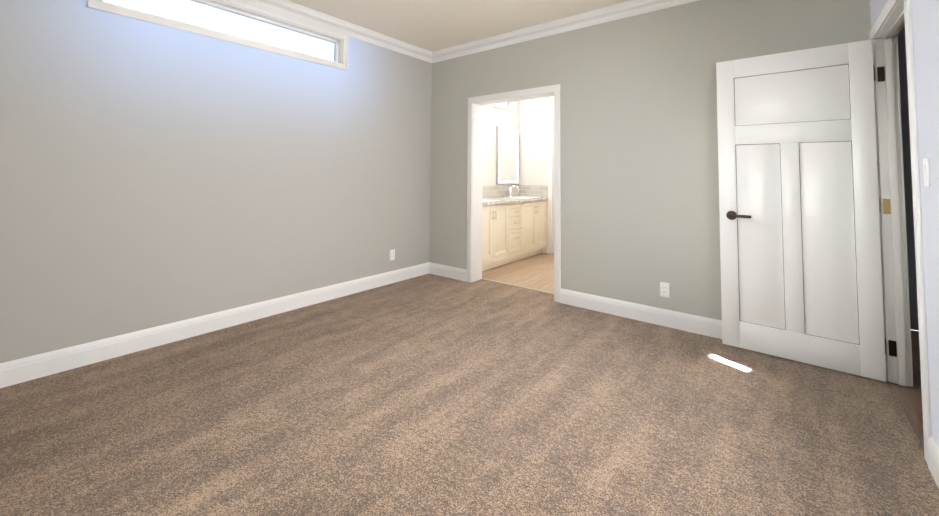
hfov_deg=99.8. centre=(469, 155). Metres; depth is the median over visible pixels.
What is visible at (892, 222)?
door frame
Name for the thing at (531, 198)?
sink
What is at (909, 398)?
floor
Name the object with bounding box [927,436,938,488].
baseboard
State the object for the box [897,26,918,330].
wall
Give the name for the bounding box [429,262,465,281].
baseboard
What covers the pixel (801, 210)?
trim
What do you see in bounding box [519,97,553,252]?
wall
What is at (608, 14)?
crown molding
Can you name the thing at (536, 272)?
floor
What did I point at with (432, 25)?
ceiling
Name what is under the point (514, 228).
bathroom vanity
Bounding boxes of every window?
[87,0,348,70]
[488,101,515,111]
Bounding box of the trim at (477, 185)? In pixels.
[471,92,553,282]
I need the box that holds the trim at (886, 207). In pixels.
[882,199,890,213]
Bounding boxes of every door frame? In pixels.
[466,84,560,302]
[548,117,553,253]
[870,0,931,463]
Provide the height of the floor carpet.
0.030 m
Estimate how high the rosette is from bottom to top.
0.064 m
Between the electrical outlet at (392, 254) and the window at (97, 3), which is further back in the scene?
the electrical outlet at (392, 254)
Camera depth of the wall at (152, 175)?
2.88 m
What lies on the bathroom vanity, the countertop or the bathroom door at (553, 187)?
the countertop
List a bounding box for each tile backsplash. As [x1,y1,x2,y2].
[483,185,518,198]
[519,185,547,197]
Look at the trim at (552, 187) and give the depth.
6.11 m
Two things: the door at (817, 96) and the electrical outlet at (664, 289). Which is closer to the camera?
the door at (817, 96)
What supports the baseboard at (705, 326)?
attached to the wall at (639, 189)
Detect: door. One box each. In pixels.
[553,122,553,252]
[716,39,885,381]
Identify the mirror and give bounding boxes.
[496,126,518,183]
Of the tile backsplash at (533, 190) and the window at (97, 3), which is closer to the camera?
the window at (97, 3)
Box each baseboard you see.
[0,262,428,387]
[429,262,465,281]
[560,289,721,338]
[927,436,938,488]
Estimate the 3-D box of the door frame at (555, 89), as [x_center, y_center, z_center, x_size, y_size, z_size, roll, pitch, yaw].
[0.422,0.357,4.143,1.145,2.086,0.013,-2,-4,39]
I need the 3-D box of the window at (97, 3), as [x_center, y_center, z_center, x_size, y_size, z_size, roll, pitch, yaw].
[-1.860,-1.073,3.272,0.139,0.357,1.893,-2,-4,39]
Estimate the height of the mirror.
0.885 m
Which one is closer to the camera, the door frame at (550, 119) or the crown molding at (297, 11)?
the crown molding at (297, 11)
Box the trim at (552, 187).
[552,121,553,253]
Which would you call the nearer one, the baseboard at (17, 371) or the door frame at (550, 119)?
the baseboard at (17, 371)
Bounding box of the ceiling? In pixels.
[288,0,630,51]
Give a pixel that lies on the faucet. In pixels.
(510, 194)
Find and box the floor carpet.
[0,274,938,515]
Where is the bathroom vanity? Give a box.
[482,197,547,270]
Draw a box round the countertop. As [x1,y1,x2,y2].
[483,197,529,204]
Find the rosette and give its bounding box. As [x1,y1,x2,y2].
[726,211,736,219]
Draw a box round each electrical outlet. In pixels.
[390,249,394,260]
[660,282,669,297]
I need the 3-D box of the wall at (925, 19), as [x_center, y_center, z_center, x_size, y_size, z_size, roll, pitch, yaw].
[1.162,-0.108,0.671,0.085,2.690,4.553,-2,-4,39]
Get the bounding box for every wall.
[0,0,518,362]
[429,0,870,319]
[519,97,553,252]
[870,0,938,446]
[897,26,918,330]
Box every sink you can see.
[483,199,499,201]
[530,197,541,200]
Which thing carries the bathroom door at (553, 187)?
in the wall at (534, 114)
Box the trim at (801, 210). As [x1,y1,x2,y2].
[734,64,859,344]
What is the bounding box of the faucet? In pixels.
[509,185,518,196]
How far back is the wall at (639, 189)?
3.37 m
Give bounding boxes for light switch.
[923,158,929,186]
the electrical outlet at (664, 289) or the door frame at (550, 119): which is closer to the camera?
the electrical outlet at (664, 289)
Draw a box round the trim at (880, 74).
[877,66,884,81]
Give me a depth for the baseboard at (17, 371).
2.81 m
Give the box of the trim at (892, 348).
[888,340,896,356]
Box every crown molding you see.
[241,0,431,62]
[432,0,698,62]
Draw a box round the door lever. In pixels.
[729,214,750,217]
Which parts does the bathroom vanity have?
door, door, drawer, drawer, drawer, door, door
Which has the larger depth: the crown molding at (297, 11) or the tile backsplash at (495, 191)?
the tile backsplash at (495, 191)
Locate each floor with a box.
[482,253,553,292]
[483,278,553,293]
[890,330,923,447]

